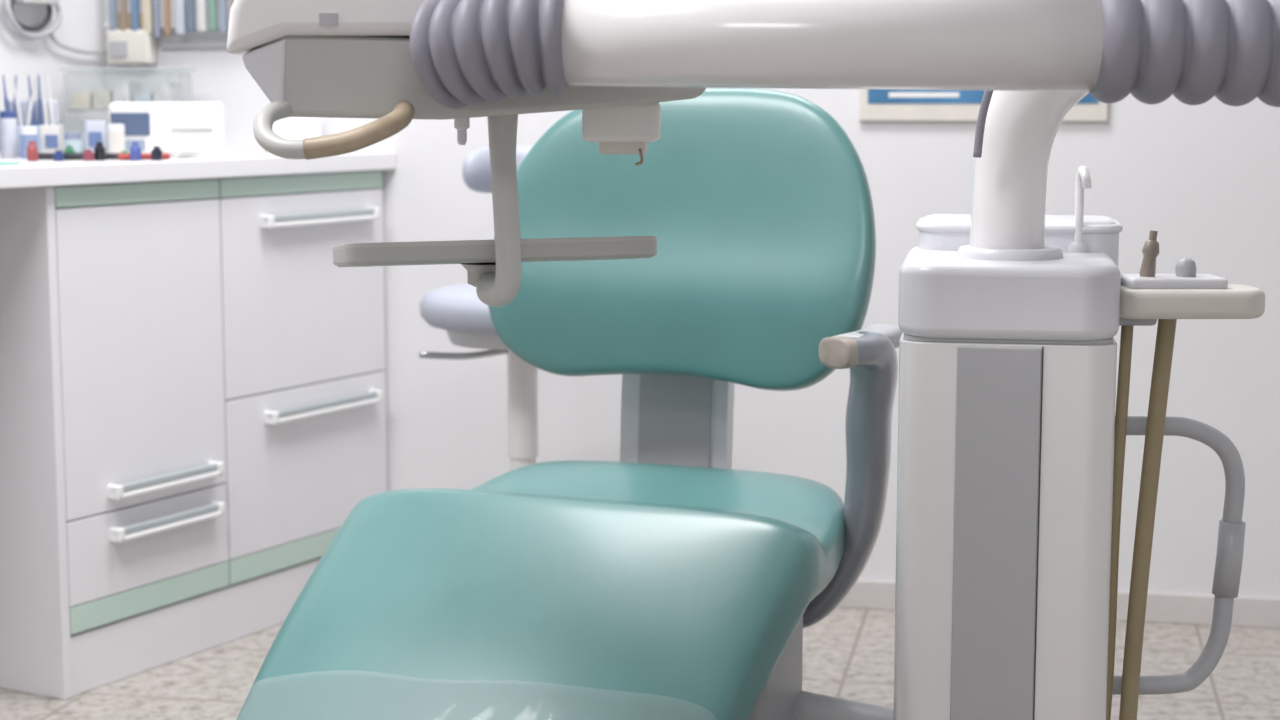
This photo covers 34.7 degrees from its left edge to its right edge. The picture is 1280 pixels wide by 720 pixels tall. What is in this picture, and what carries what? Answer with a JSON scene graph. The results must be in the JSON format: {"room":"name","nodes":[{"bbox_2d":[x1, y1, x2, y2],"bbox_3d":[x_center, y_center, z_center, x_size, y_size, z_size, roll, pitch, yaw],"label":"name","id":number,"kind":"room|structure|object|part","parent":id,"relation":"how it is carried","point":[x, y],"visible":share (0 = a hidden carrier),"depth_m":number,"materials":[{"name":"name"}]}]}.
{"room":"dental clinic","nodes":[
{"label":"dental clinic","id":0,"kind":"room"},
{"bbox_2d":[0,0,107,153],"bbox_3d":[-2.857,-0.489,1.469,0.100,2.700,6.845,4,8,29],"label":"wall","id":1,"kind":"structure","parent":0,"point":[81,27],"depth_m":4.33,"materials":[{"name":"paint"}]},
{"bbox_2d":[5,0,106,54],"bbox_3d":[-1.210,-0.730,4.285,0.050,0.179,0.316,4,8,29],"label":"cable coil","id":2,"kind":"object","parent":1,"relation":"attached to","point":[18,26],"visible":0.98,"depth_m":4.23,"materials":[{"name":"plastic"}]},
{"bbox_3d":[-1.250,-0.771,4.207,0.050,0.080,0.090,4,8,29],"label":"hook plate","id":3,"kind":"part","parent":2,"relation":"part of","materials":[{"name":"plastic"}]},
{"bbox_2d":[0,608,1279,719],"bbox_3d":[-0.950,0.896,1.676,7.500,0.100,6.500,0,7,0],"label":"floor","id":4,"kind":"structure","parent":0,"point":[848,654],"depth_m":3.76,"materials":[{"name":"tile"}]},
{"bbox_2d":[0,151,395,699],"bbox_3d":[-1.148,0.092,3.884,0.608,0.940,1.526,4,8,29],"label":"base cabinet","id":5,"kind":"object","parent":4,"relation":"on","point":[193,385],"visible":0.95,"depth_m":3.81,"materials":[{"name":"laminate"}]},
{"bbox_3d":[-1.260,0.134,3.704,0.575,0.902,0.020,4,8,29],"label":"panel","id":6,"kind":"part","parent":5,"relation":"part of","materials":[{"name":"laminate"}]},
{"bbox_3d":[-0.910,-0.012,3.748,0.022,0.546,0.424,4,8,29],"label":"door","id":7,"kind":"part","parent":5,"relation":"part of","materials":[{"name":"laminate"}]},
{"bbox_3d":[-0.910,0.337,3.792,0.022,0.151,0.424,4,8,29],"label":"drawer","id":8,"kind":"part","parent":5,"relation":"part of","materials":[{"name":"laminate"}]},
{"bbox_3d":[-0.867,0.230,3.791,0.010,0.009,0.288,4,8,29],"label":"handle","id":9,"kind":"part","parent":5,"relation":"part of","materials":[{"name":"silver metal"}]},
{"bbox_3d":[-0.867,0.308,3.801,0.010,0.009,0.288,4,8,29],"label":"handle","id":10,"kind":"part","parent":5,"relation":"part of","materials":[{"name":"silver metal"}]},
{"bbox_2d":[0,151,395,188],"bbox_3d":[-1.150,-0.357,3.828,0.604,0.036,1.526,4,8,29],"label":"countertop","id":11,"kind":"structure","parent":5,"relation":"on","point":[40,173],"depth_m":3.75,"materials":[{"name":"laminate"}]},
{"bbox_2d":[0,162,19,164],"bbox_3d":[-1.309,-0.333,3.478,0.400,0.004,0.300,4,8,29],"label":"cutting mat","id":12,"kind":"object","parent":11,"relation":"on","point":[1,163],"visible":1,"depth_m":3.49,"materials":[{"name":"green plastic"}]},
{"bbox_2d":[2,75,59,155],"bbox_3d":[-1.195,-0.480,4.025,0.101,0.158,0.065,-1,7,-9],"label":"stand","id":13,"kind":"object","parent":11,"relation":"on","point":[31,112],"visible":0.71,"depth_m":4.01,"materials":[{"name":"clear plastic"}]},
{"bbox_2d":[27,141,37,160],"bbox_3d":[-1.101,-0.379,3.714,0.020,0.035,0.020,-1,7,-9],"label":"bottle","id":14,"kind":"object","parent":11,"relation":"on","point":[32,150],"depth_m":3.71,"materials":[{"name":"red plastic"}]},
{"bbox_2d":[53,150,63,160],"bbox_3d":[-1.056,-0.371,3.723,0.020,0.019,0.020,-1,7,-9],"label":"bottle","id":15,"kind":"object","parent":11,"relation":"on","point":[58,155],"depth_m":3.72,"materials":[{"name":"blue plastic"}]},
{"bbox_2d":[0,111,124,157],"bbox_3d":[-1.100,-0.430,3.905,0.232,0.089,0.067,-1,7,-9],"label":"jars","id":16,"kind":"object","parent":11,"relation":"on","point":[52,137],"visible":0.79,"depth_m":3.90},
{"bbox_2d":[0,118,18,157],"bbox_3d":[-1.201,-0.423,3.902,0.032,0.077,0.032,-1,7,-9],"label":"jar","id":17,"kind":"object","parent":16,"relation":"on","point":[8,126],"depth_m":3.89,"materials":[{"name":"white plastic"}]},
{"bbox_2d":[20,134,37,157],"bbox_3d":[-1.156,-0.406,3.881,0.032,0.047,0.032,-1,7,-9],"label":"jar","id":18,"kind":"object","parent":16,"relation":"on","point":[24,138],"depth_m":3.87,"materials":[{"name":"blue plastic"}]},
{"bbox_2d":[64,139,81,152],"bbox_3d":[-1.078,-0.403,3.896,0.032,0.037,0.032,-1,7,-9],"label":"jar","id":19,"kind":"object","parent":16,"relation":"on","point":[76,143],"depth_m":3.88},
{"bbox_2d":[107,131,124,152],"bbox_3d":[-1.000,-0.412,3.914,0.032,0.052,0.032,-1,7,-9],"label":"jar","id":20,"kind":"object","parent":16,"relation":"on","point":[116,139],"depth_m":3.90,"materials":[{"name":"white plastic"}]},
{"bbox_2d":[83,149,93,160],"bbox_3d":[-1.004,-0.373,3.731,0.020,0.020,0.020,-1,7,-9],"label":"bottle","id":21,"kind":"object","parent":11,"relation":"on","point":[88,155],"depth_m":3.72,"materials":[{"name":"red plastic"}]},
{"bbox_2d":[27,141,170,160],"bbox_3d":[-0.994,-0.385,3.764,0.257,0.035,0.082,-1,7,-9],"label":"bottles","id":22,"kind":"object","parent":11,"relation":"on","point":[69,153],"visible":1,"depth_m":3.74},
{"bbox_2d":[64,146,74,152],"bbox_3d":[-1.053,-0.382,3.783,0.020,0.025,0.020,-1,7,-9],"label":"bottle","id":23,"kind":"object","parent":22,"relation":"on","point":[69,149],"depth_m":3.78,"materials":[{"name":"green plastic"}]},
{"bbox_2d":[94,142,105,159],"bbox_3d":[-0.989,-0.382,3.751,0.020,0.033,0.020,-1,7,-9],"label":"bottle","id":24,"kind":"object","parent":11,"relation":"on","point":[99,150],"depth_m":3.74,"materials":[{"name":"black plastic"}]},
{"bbox_2d":[73,82,180,149],"bbox_3d":[-1.065,-0.521,4.274,0.250,0.174,0.130,0,7,2],"label":"acrylic organizer","id":25,"kind":"object","parent":11,"relation":"on","point":[122,91],"visible":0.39,"depth_m":4.23,"materials":[{"name":"clear plastic"}]},
{"bbox_2d":[130,142,140,159],"bbox_3d":[-0.921,-0.381,3.744,0.020,0.033,0.020,-1,7,-9],"label":"bottle","id":26,"kind":"object","parent":11,"relation":"on","point":[135,150],"depth_m":3.74,"materials":[{"name":"blue plastic"}]},
{"bbox_2d":[151,146,162,159],"bbox_3d":[-0.884,-0.378,3.751,0.020,0.025,0.020,-1,7,-9],"label":"bottle","id":27,"kind":"object","parent":11,"relation":"on","point":[156,154],"depth_m":3.74,"materials":[{"name":"plastic"}]},
{"bbox_2d":[108,102,224,152],"bbox_3d":[-0.940,-0.460,4.077,0.220,0.105,0.114,-1,7,-9],"label":"equipment box","id":28,"kind":"object","parent":11,"relation":"on","point":[172,125],"visible":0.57,"depth_m":4.03,"materials":[{"name":"white plastic"}]},
{"bbox_2d":[168,148,238,157],"bbox_3d":[-0.838,-0.397,3.933,0.126,0.016,0.074,-5,9,-33],"label":"paper stack","id":29,"kind":"object","parent":11,"relation":"on","point":[221,152],"visible":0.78,"depth_m":3.90,"materials":[{"name":"white paper"}]},
{"bbox_2d":[265,117,320,152],"bbox_3d":[-0.725,-0.498,4.272,0.110,0.131,0.080,-2,7,-15],"label":"tissue box","id":30,"kind":"object","parent":11,"relation":"on","point":[290,128],"visible":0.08,"depth_m":4.24,"materials":[{"name":"white paper"}]},
{"bbox_3d":[-0.680,-0.143,4.150,0.022,0.386,0.518,4,8,29],"label":"drawer","id":31,"kind":"part","parent":5,"relation":"part of","materials":[{"name":"laminate"}]},
{"bbox_3d":[-0.680,0.205,4.194,0.022,0.311,0.518,4,8,29],"label":"drawer","id":32,"kind":"part","parent":5,"relation":"part of","materials":[{"name":"laminate"}]},
{"bbox_3d":[-0.636,-0.281,4.147,0.010,0.009,0.362,4,8,29],"label":"handle","id":33,"kind":"part","parent":5,"relation":"part of","materials":[{"name":"silver metal"}]},
{"bbox_3d":[-0.636,0.103,4.196,0.010,0.009,0.362,4,8,29],"label":"handle","id":34,"kind":"part","parent":5,"relation":"part of","materials":[{"name":"silver metal"}]},
{"bbox_2d":[419,146,537,470],"bbox_3d":[-0.210,0.093,3.784,0.555,0.963,0.530,1,7,10],"label":"stool","id":35,"kind":"object","parent":4,"relation":"on","point":[457,309],"visible":0.2,"depth_m":3.73,"materials":[{"name":"plastic"}]},
{"bbox_3d":[-0.215,-0.098,3.737,0.372,0.077,0.372,1,7,10],"label":"seat","id":36,"kind":"part","parent":35,"relation":"part of","materials":[{"name":"leather"}]},
{"bbox_3d":[-0.314,-0.011,3.666,0.172,0.019,0.018,-4,8,-30],"label":"height lever","id":37,"kind":"part","parent":35,"relation":"part of","materials":[{"name":"metal"}]},
{"bbox_2d":[236,88,901,719],"bbox_3d":[0.029,0.180,2.675,0.843,1.068,1.052,3,8,21],"label":"dental chair","id":38,"kind":"object","parent":4,"relation":"on","point":[667,580],"visible":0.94,"depth_m":2.77,"materials":[{"name":"teal leather"}]},
{"bbox_2d":[236,460,844,719],"bbox_3d":[-0.089,0.389,2.670,0.645,0.422,0.907,3,8,21],"label":"seat cushion","id":39,"kind":"object","parent":38,"relation":"on","point":[567,589],"depth_m":2.52,"materials":[{"name":"teal leather"}]},
{"bbox_2d":[488,88,875,390],"bbox_3d":[0.062,-0.186,3.055,0.597,0.449,0.087,3,-5,21],"label":"backrest cushion","id":40,"kind":"object","parent":38,"relation":"on","point":[757,204],"depth_m":3.02,"materials":[{"name":"teal leather"}]},
{"bbox_3d":[0.270,0.480,2.692,0.372,0.068,0.068,5,9,36],"label":"linking arm","id":41,"kind":"part","parent":38,"relation":"part of","materials":[{"name":"plastic"}]},
{"bbox_3d":[0.275,0.171,2.823,0.167,0.437,0.233,-5,9,-34],"label":"armrest arm","id":42,"kind":"part","parent":38,"relation":"part of","materials":[{"name":"grey plastic"}]},
{"bbox_2d":[227,0,1279,719],"bbox_3d":[0.210,0.130,2.350,1.265,1.250,0.755,0,7,0],"label":"dental unit","id":43,"kind":"object","parent":4,"relation":"on","point":[1012,438],"visible":1,"depth_m":2.31,"materials":[{"name":"white plastic"}]},
{"bbox_3d":[-0.354,-0.234,2.054,0.060,0.062,0.116,0,7,0],"label":"grip handle grey","id":44,"kind":"part","parent":43,"relation":"part of","materials":[{"name":"plastic"}]},
{"bbox_2d":[333,114,656,306],"bbox_3d":[-0.163,-0.172,2.251,0.364,0.206,0.272,0,7,0],"label":"tray","id":45,"kind":"object","parent":43,"relation":"on","point":[494,267],"depth_m":2.18,"materials":[{"name":"plastic"}]},
{"bbox_3d":[0.616,-0.090,2.373,0.112,0.014,0.070,0,7,0],"label":"holder plate","id":46,"kind":"part","parent":43,"relation":"part of","materials":[{"name":"white plastic"}]},
{"bbox_3d":[0.630,-0.106,2.365,0.024,0.022,0.024,0,7,0],"label":"suction knob","id":47,"kind":"part","parent":43,"relation":"part of","materials":[{"name":"grey plastic"}]},
{"bbox_2d":[104,0,1279,597],"bbox_3d":[0.731,-0.823,4.103,4.027,2.700,0.100,1,7,11],"label":"wall","id":48,"kind":"structure","parent":0,"point":[1205,177],"depth_m":4.15,"materials":[{"name":"paint"}]},
{"bbox_2d":[106,13,156,64],"bbox_3d":[-1.092,-0.689,4.401,0.100,0.110,0.049,1,7,11],"label":"box","id":49,"kind":"object","parent":48,"relation":"attached to","point":[127,47],"visible":0.92,"depth_m":4.38,"materials":[{"name":"beige plastic"}]},
{"bbox_2d":[109,41,126,57],"bbox_3d":[-1.116,-0.665,4.386,0.040,0.035,0.004,1,7,11],"label":"outlet","id":50,"kind":"object","parent":49,"relation":"attached to","point":[117,49],"depth_m":4.38,"materials":[{"name":"white plastic"}]},
{"bbox_2d":[104,0,233,37],"bbox_3d":[-0.955,-0.796,4.363,0.400,0.218,0.044,1,7,11],"label":"books","id":51,"kind":"object","parent":48,"relation":"attached to","point":[157,15],"visible":0.7,"depth_m":4.36,"materials":[{"name":"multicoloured paper"}]},
{"bbox_2d":[160,41,226,47],"bbox_3d":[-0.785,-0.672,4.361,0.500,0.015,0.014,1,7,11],"label":"shelf","id":52,"kind":"object","parent":48,"relation":"attached to","point":[163,44],"visible":0.42,"depth_m":4.39,"materials":[{"name":"white"}]},
{"bbox_2d":[859,89,1107,120],"bbox_3d":[0.683,-0.652,4.076,0.490,0.352,0.014,1,7,11],"label":"poster","id":53,"kind":"object","parent":48,"relation":"attached to","point":[874,104],"visible":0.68,"depth_m":4.11,"materials":[{"name":"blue paper"}]},
{"bbox_2d":[868,89,1097,102],"bbox_3d":[0.682,-0.659,4.069,0.454,0.297,0.002,1,7,11],"label":"print","id":54,"kind":"object","parent":53,"relation":"attached to","point":[874,95],"depth_m":4.11,"materials":[{"name":"blue paper"}]},
{"bbox_2d":[837,579,1279,627],"bbox_3d":[0.997,0.500,4.162,3.070,0.060,0.012,1,7,11],"label":"baseboard","id":55,"kind":"structure","parent":48,"relation":"attached to","point":[1264,612],"depth_m":4.14,"materials":[{"name":"painted wood"}]}
]}

